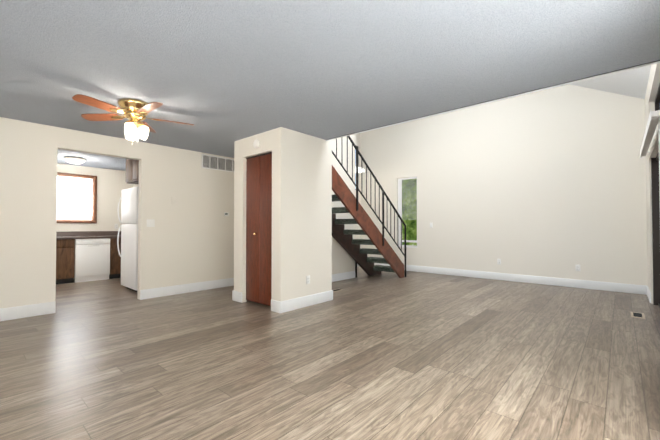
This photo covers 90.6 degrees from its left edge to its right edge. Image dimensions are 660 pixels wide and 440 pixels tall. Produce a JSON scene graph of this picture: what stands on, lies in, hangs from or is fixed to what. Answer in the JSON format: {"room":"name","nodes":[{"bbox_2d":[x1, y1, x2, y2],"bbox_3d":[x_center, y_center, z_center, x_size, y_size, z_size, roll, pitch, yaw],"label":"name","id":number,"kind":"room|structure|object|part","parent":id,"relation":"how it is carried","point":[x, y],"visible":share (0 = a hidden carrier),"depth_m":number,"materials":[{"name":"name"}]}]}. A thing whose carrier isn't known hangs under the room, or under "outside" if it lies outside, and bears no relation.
{"room":"empty living room","nodes":[
{"label":"empty living room","id":0,"kind":"room"},
{"bbox_2d":[56,163,132,278],"bbox_3d":[-5.852,0.023,6.671,0.120,2.440,3.490,-1,-1,42],"label":"wall","id":1,"kind":"structure","parent":0,"point":[112,184],"depth_m":7.41,"materials":[{"name":"white paint"}]},
{"bbox_2d":[57,172,96,222],"bbox_3d":[-5.661,-0.478,6.943,0.235,1.530,1.600,-1,-1,42],"label":"kitchen window","id":2,"kind":"structure","parent":1,"relation":"in","point":[76,198],"depth_m":7.07,"materials":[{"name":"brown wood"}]},
{"bbox_2d":[56,231,120,234],"bbox_3d":[-5.798,0.273,6.618,0.023,0.102,3.240,-1,-1,42],"label":"backsplash","id":3,"kind":"structure","parent":1,"relation":"attached to","point":[70,232],"depth_m":7.18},
{"bbox_2d":[126,159,138,183],"bbox_3d":[-3.365,-0.944,6.143,0.360,0.516,0.745,-1,-1,42],"label":"upper cabinet","id":4,"kind":"object","parent":0,"relation":"attached to","point":[128,161],"depth_m":5.87,"materials":[{"name":"black wood"}]},
{"bbox_2d":[132,159,138,182],"bbox_3d":[-3.096,-0.948,5.904,0.360,0.516,0.745,-1,-1,42],"label":"upper cabinet","id":5,"kind":"object","parent":0,"relation":"attached to","point":[135,163],"depth_m":5.65,"materials":[{"name":"black"}]},
{"bbox_2d":[0,117,360,308],"bbox_3d":[-2.351,-1.572,5.804,0.120,7.600,9.810,-1,-1,42],"label":"wall","id":6,"kind":"structure","parent":0,"point":[188,238],"depth_m":5.06,"materials":[{"name":"white paint"}]},
{"bbox_2d":[0,301,55,320],"bbox_3d":[-4.533,1.110,3.203,0.016,0.150,2.850,-1,-1,42],"label":"baseboard","id":7,"kind":"structure","parent":6,"relation":"attached to","point":[17,312],"depth_m":4.06,"materials":[{"name":"white"}]},
{"bbox_2d":[147,219,154,226],"bbox_3d":[-2.824,0.037,5.147,0.010,0.118,0.118,-1,-1,42],"label":"switch plate","id":8,"kind":"object","parent":6,"relation":"attached to","point":[150,222],"visible":1,"depth_m":5.15,"materials":[{"name":"white plastic"}]},
{"bbox_2d":[202,154,233,171],"bbox_3d":[-2.016,-1.057,6.073,0.012,0.250,0.770,-1,-1,42],"label":"air vent","id":9,"kind":"object","parent":6,"relation":"in","point":[217,163],"visible":0.75,"depth_m":6.01,"materials":[{"name":"white metal"}]},
{"bbox_2d":[140,264,358,299],"bbox_3d":[-1.027,1.176,7.144,0.016,0.150,5.680,-1,-1,42],"label":"baseboard","id":10,"kind":"structure","parent":6,"relation":"attached to","point":[192,287],"depth_m":5.52,"materials":[{"name":"white wood"}]},
{"bbox_2d":[0,266,659,439],"bbox_3d":[-1.148,1.240,4.687,9.820,0.060,9.810,-1,-1,42],"label":"floor","id":11,"kind":"structure","parent":0,"point":[411,355],"depth_m":2.65,"materials":[{"name":"brown wood"}]},
{"bbox_2d":[56,239,74,283],"bbox_3d":[-5.467,0.805,6.544,0.603,0.872,0.463,-1,-1,42],"label":"base cabinet","id":12,"kind":"object","parent":11,"relation":"on","point":[65,258],"depth_m":6.41,"materials":[{"name":"brown wood"}]},
{"bbox_2d":[56,235,120,238],"bbox_3d":[-5.573,0.343,6.417,0.623,0.040,3.240,-1,-1,42],"label":"countertop","id":13,"kind":"structure","parent":12,"relation":"on","point":[57,236],"depth_m":6.87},
{"bbox_2d":[74,238,109,282],"bbox_3d":[-5.099,0.813,6.934,0.599,0.868,0.595,-1,-1,42],"label":"dishwasher","id":14,"kind":"object","parent":11,"relation":"on","point":[92,259],"visible":0.96,"depth_m":6.72,"materials":[{"name":"white metal"}]},
{"bbox_2d":[109,239,120,278],"bbox_3d":[-4.714,0.820,7.406,0.583,0.872,0.608,-1,-1,42],"label":"base cabinet","id":15,"kind":"object","parent":11,"relation":"on","point":[115,259],"depth_m":7.06,"materials":[{"name":"brown wood"}]},
{"bbox_2d":[117,186,137,291],"bbox_3d":[-3.300,0.331,5.969,0.780,1.800,0.838,-1,-1,42],"label":"fridge","id":16,"kind":"object","parent":11,"relation":"on","point":[129,240],"visible":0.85,"depth_m":5.67,"materials":[{"name":"white metal"}]},
{"bbox_3d":[-3.809,-0.195,5.917,0.022,0.479,0.071,-1,-1,42],"label":"handle","id":17,"kind":"part","parent":16,"relation":"part of","materials":[{"name":"white plastic"}]},
{"bbox_3d":[-3.809,0.365,5.908,0.022,0.578,0.071,-1,-1,42],"label":"handle","id":18,"kind":"part","parent":16,"relation":"part of","materials":[{"name":"white"}]},
{"bbox_3d":[-3.510,-0.261,5.743,0.776,0.623,0.060,-1,-1,42],"label":"door","id":19,"kind":"part","parent":16,"relation":"part of","materials":[{"name":"white metal"}]},
{"bbox_3d":[-3.510,0.615,5.728,0.776,1.105,0.060,-1,-1,42],"label":"door","id":20,"kind":"part","parent":16,"relation":"part of","materials":[{"name":"white metal"}]},
{"bbox_2d":[234,127,331,302],"bbox_3d":[-0.724,0.370,5.020,1.110,3.690,1.010,-1,-1,42],"label":"wall block","id":21,"kind":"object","parent":11,"relation":"on","point":[301,206],"visible":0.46,"depth_m":4.63,"materials":[{"name":"white paint"}]},
{"bbox_2d":[253,139,259,147],"bbox_3d":[-1.046,-1.092,4.630,0.128,0.128,0.037,-1,-1,42],"label":"smoke detector","id":22,"kind":"object","parent":21,"relation":"attached to","point":[256,143],"visible":1,"depth_m":4.61,"materials":[{"name":"white plastic"}]},
{"bbox_2d":[246,154,271,305],"bbox_3d":[-1.015,0.124,4.659,0.668,2.100,0.084,-1,-1,42],"label":"closet door","id":23,"kind":"structure","parent":21,"relation":"attached to","point":[258,226],"depth_m":4.67,"materials":[{"name":"brown wood"}]},
{"bbox_3d":[-1.123,0.126,4.791,0.331,2.100,0.028,-1,-1,42],"label":"panel","id":24,"kind":"part","parent":23,"relation":"part of","materials":[{"name":"brown wood"}]},
{"bbox_3d":[-0.871,0.123,4.567,0.331,2.100,0.028,-1,-1,42],"label":"panel","id":25,"kind":"part","parent":23,"relation":"part of","materials":[{"name":"brown wood"}]},
{"bbox_2d":[246,152,271,158],"bbox_3d":[-0.996,-0.938,4.698,0.672,0.019,0.045,-1,-1,42],"label":"door track","id":26,"kind":"object","parent":21,"relation":"attached to","point":[259,155],"visible":0.5,"depth_m":4.67,"materials":[{"name":"black"}]},
{"bbox_2d":[306,275,309,283],"bbox_3d":[-0.309,0.837,4.636,0.010,0.118,0.072,-1,-1,42],"label":"electrical outlet","id":27,"kind":"object","parent":21,"relation":"attached to","point":[307,279],"visible":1,"depth_m":4.63,"materials":[{"name":"white plastic"}]},
{"bbox_2d":[276,290,331,312],"bbox_3d":[-0.317,1.134,4.621,0.019,0.150,1.006,-1,-1,42],"label":"baseboard","id":28,"kind":"structure","parent":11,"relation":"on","point":[296,303],"depth_m":4.53,"materials":[{"name":"white wood"}]},
{"bbox_2d":[332,136,405,277],"bbox_3d":[0.501,-0.406,6.547,0.817,3.294,2.830,-1,-1,42],"label":"staircase","id":29,"kind":"structure","parent":11,"relation":"on","point":[341,236],"depth_m":6.54,"materials":[{"name":"wood"}]},
{"bbox_3d":[0.580,0.942,7.211,0.023,0.620,0.030,-1,-1,42],"label":"support post","id":30,"kind":"part","parent":29,"relation":"part of","materials":[{"name":"black metal"}]},
{"bbox_3d":[0.769,-0.968,6.265,0.028,2.180,2.750,-1,-1,42],"label":"rail","id":31,"kind":"part","parent":29,"relation":"part of","materials":[{"name":"black metal"}]},
{"bbox_2d":[631,312,644,318],"bbox_3d":[3.906,1.197,4.147,0.130,0.007,0.320,-1,-1,42],"label":"floor vent","id":32,"kind":"object","parent":11,"relation":"in","point":[637,315],"visible":1,"depth_m":4.12,"materials":[{"name":"beige"}]},
{"bbox_2d":[0,0,659,170],"bbox_3d":[-2.657,-1.376,3.463,9.190,0.250,5.670,-1,-1,42],"label":"ceiling","id":33,"kind":"structure","parent":0,"point":[222,76],"depth_m":2.55,"materials":[{"name":"white paint"}]},
{"bbox_2d":[64,156,86,163],"bbox_3d":[-4.882,-1.151,6.262,0.350,0.105,0.350,-1,-1,42],"label":"kitchen light","id":34,"kind":"object","parent":33,"relation":"attached to","point":[75,160],"visible":1,"depth_m":6.17,"materials":[{"name":"white glass"}]},
{"bbox_2d":[72,94,193,144],"bbox_3d":[-2.046,-1.023,3.459,1.089,0.452,1.134,-1,-1,42],"label":"ceiling fan","id":35,"kind":"object","parent":33,"relation":"attached to","point":[135,112],"visible":1,"depth_m":3.39,"materials":[{"name":"brown wood"}]},
{"bbox_3d":[-2.223,-1.121,3.139,0.224,0.036,0.418,-1,-1,42],"label":"blade","id":36,"kind":"part","parent":35,"relation":"part of","materials":[{"name":"brown wood"}]},
{"bbox_3d":[-2.454,-1.115,3.518,0.378,0.036,0.317,-1,-1,42],"label":"blade","id":37,"kind":"part","parent":35,"relation":"part of","materials":[{"name":"brown wood"}]},
{"bbox_3d":[-2.083,-0.964,3.413,0.140,0.130,0.140,23,37,36],"label":"lamp shade","id":38,"kind":"part","parent":35,"relation":"part of","materials":[{"name":"white glass"}]},
{"bbox_3d":[-2.143,-0.962,3.524,0.140,0.130,0.140,-7,-25,-50],"label":"lamp shade","id":39,"kind":"part","parent":35,"relation":"part of","materials":[{"name":"white glass"}]},
{"bbox_3d":[-2.081,-1.106,3.488,0.200,0.090,0.200,-1,-1,42],"label":"motor","id":40,"kind":"part","parent":35,"relation":"part of","materials":[{"name":"gold metal"}]},
{"bbox_3d":[-2.017,-0.962,3.520,0.140,0.130,0.140,13,-20,44],"label":"lamp shade","id":41,"kind":"part","parent":35,"relation":"part of","materials":[{"name":"white glass"}]},
{"bbox_3d":[-2.167,-1.110,3.853,0.385,0.036,0.308,-1,-1,42],"label":"blade","id":42,"kind":"part","parent":35,"relation":"part of","materials":[{"name":"brown wood"}]},
{"bbox_3d":[-1.792,-1.120,3.243,0.421,0.036,0.133,-1,-1,42],"label":"blade","id":43,"kind":"part","parent":35,"relation":"part of","materials":[{"name":"brown wood"}]},
{"bbox_3d":[-1.757,-1.112,3.682,0.212,0.036,0.420,-1,-1,42],"label":"blade","id":44,"kind":"part","parent":35,"relation":"part of","materials":[{"name":"brown wood"}]},
{"bbox_2d":[332,134,354,273],"bbox_3d":[-0.150,-1.859,6.568,0.120,6.200,2.010,-1,-1,42],"label":"wall","id":45,"kind":"structure","parent":0,"point":[343,261],"depth_m":6.94,"materials":[{"name":"white paint"}]},
{"bbox_2d":[232,271,354,301],"bbox_3d":[-0.455,1.159,6.114,0.072,0.150,3.052,-1,-1,42],"label":"baseboard","id":46,"kind":"structure","parent":45,"relation":"attached to","point":[236,296],"depth_m":6.72,"materials":[{"name":"white"}]},
{"bbox_2d":[361,84,647,285],"bbox_3d":[3.148,-2.045,7.405,5.980,6.600,0.120,-1,-1,42],"label":"wall","id":47,"kind":"structure","parent":0,"point":[551,182],"depth_m":6.58,"materials":[{"name":"white paint"}]},
{"bbox_2d":[398,177,416,246],"bbox_3d":[1.998,-0.223,8.391,0.570,1.770,0.070,-1,-1,42],"label":"window","id":48,"kind":"structure","parent":47,"relation":"in","point":[400,192],"depth_m":8.48,"materials":[{"name":"white"}]},
{"bbox_2d":[399,180,401,244],"bbox_3d":[1.833,-0.222,8.507,0.090,1.690,0.004,-1,-1,42],"label":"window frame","id":49,"kind":"structure","parent":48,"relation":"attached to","point":[400,181],"depth_m":8.51,"materials":[{"name":"white"}]},
{"bbox_2d":[374,263,643,293],"bbox_3d":[3.058,1.179,7.340,5.860,0.150,0.016,-1,-1,42],"label":"baseboard","id":50,"kind":"structure","parent":47,"relation":"attached to","point":[596,285],"depth_m":6.42,"materials":[{"name":"white wood"}]},
{"bbox_2d":[571,65,650,98],"bbox_3d":[-0.158,-3.766,3.890,6.270,3.586,9.870,-1,-1,42],"label":"ceiling","id":51,"kind":"structure","parent":0,"point":[633,83],"depth_m":5.23,"materials":[{"name":"white paint"}]},
{"bbox_2d":[355,165,364,172],"bbox_3d":[0.612,-2.986,8.030,0.490,3.562,0.490,-1,-1,42],"label":"pendant lamp","id":52,"kind":"object","parent":51,"relation":"hanging from","point":[359,170],"visible":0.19,"depth_m":7.98,"materials":[{"name":"white glass"}]},
{"bbox_2d":[645,63,659,303],"bbox_3d":[2.117,-0.139,1.805,0.120,4.600,9.810,-1,-1,42],"label":"wall","id":53,"kind":"structure","parent":0,"point":[652,87],"depth_m":4.76,"materials":[{"name":"white paint"}]},
{"bbox_2d":[326,60,659,140],"bbox_3d":[1.304,-1.364,3.747,3.650,0.264,0.020,-1,-1,42],"label":"trim","id":54,"kind":"structure","parent":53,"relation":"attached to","point":[644,65],"depth_m":3.24,"materials":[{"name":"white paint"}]},
{"bbox_2d":[644,285,650,302],"bbox_3d":[4.968,1.141,5.090,0.016,0.150,0.780,-1,-1,42],"label":"baseboard","id":55,"kind":"structure","parent":53,"relation":"attached to","point":[647,292],"depth_m":5.21,"materials":[{"name":"white"}]},
{"bbox_2d":[640,110,659,195],"bbox_3d":[3.907,0.059,3.938,0.155,2.195,2.400,-1,-1,42],"label":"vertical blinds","id":56,"kind":"object","parent":53,"relation":"attached to","point":[653,122],"visible":0.94,"depth_m":3.45,"materials":[{"name":"white plastic"}]},
{"bbox_2d":[651,152,659,307],"bbox_3d":[3.960,0.136,3.862,0.097,2.120,2.300,-1,-1,42],"label":"sliding door","id":57,"kind":"structure","parent":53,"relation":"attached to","point":[655,222],"depth_m":4.69,"materials":[{"name":"brown metal"}]},
{"bbox_2d":[655,83,659,110],"bbox_3d":[3.978,-1.429,3.873,0.050,0.650,2.300,-1,-1,42],"label":"bars","id":58,"kind":"object","parent":53,"relation":"attached to","point":[657,102],"visible":0.5,"depth_m":4.61,"materials":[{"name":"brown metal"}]},
{"label":"outside","id":59,"kind":"structure","parent":0,"visible":0},
{"bbox_2d":[402,179,416,245],"bbox_3d":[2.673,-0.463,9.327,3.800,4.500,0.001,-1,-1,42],"label":"trees","id":60,"kind":"object","parent":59,"point":[411,229],"depth_m":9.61,"materials":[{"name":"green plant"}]}
]}

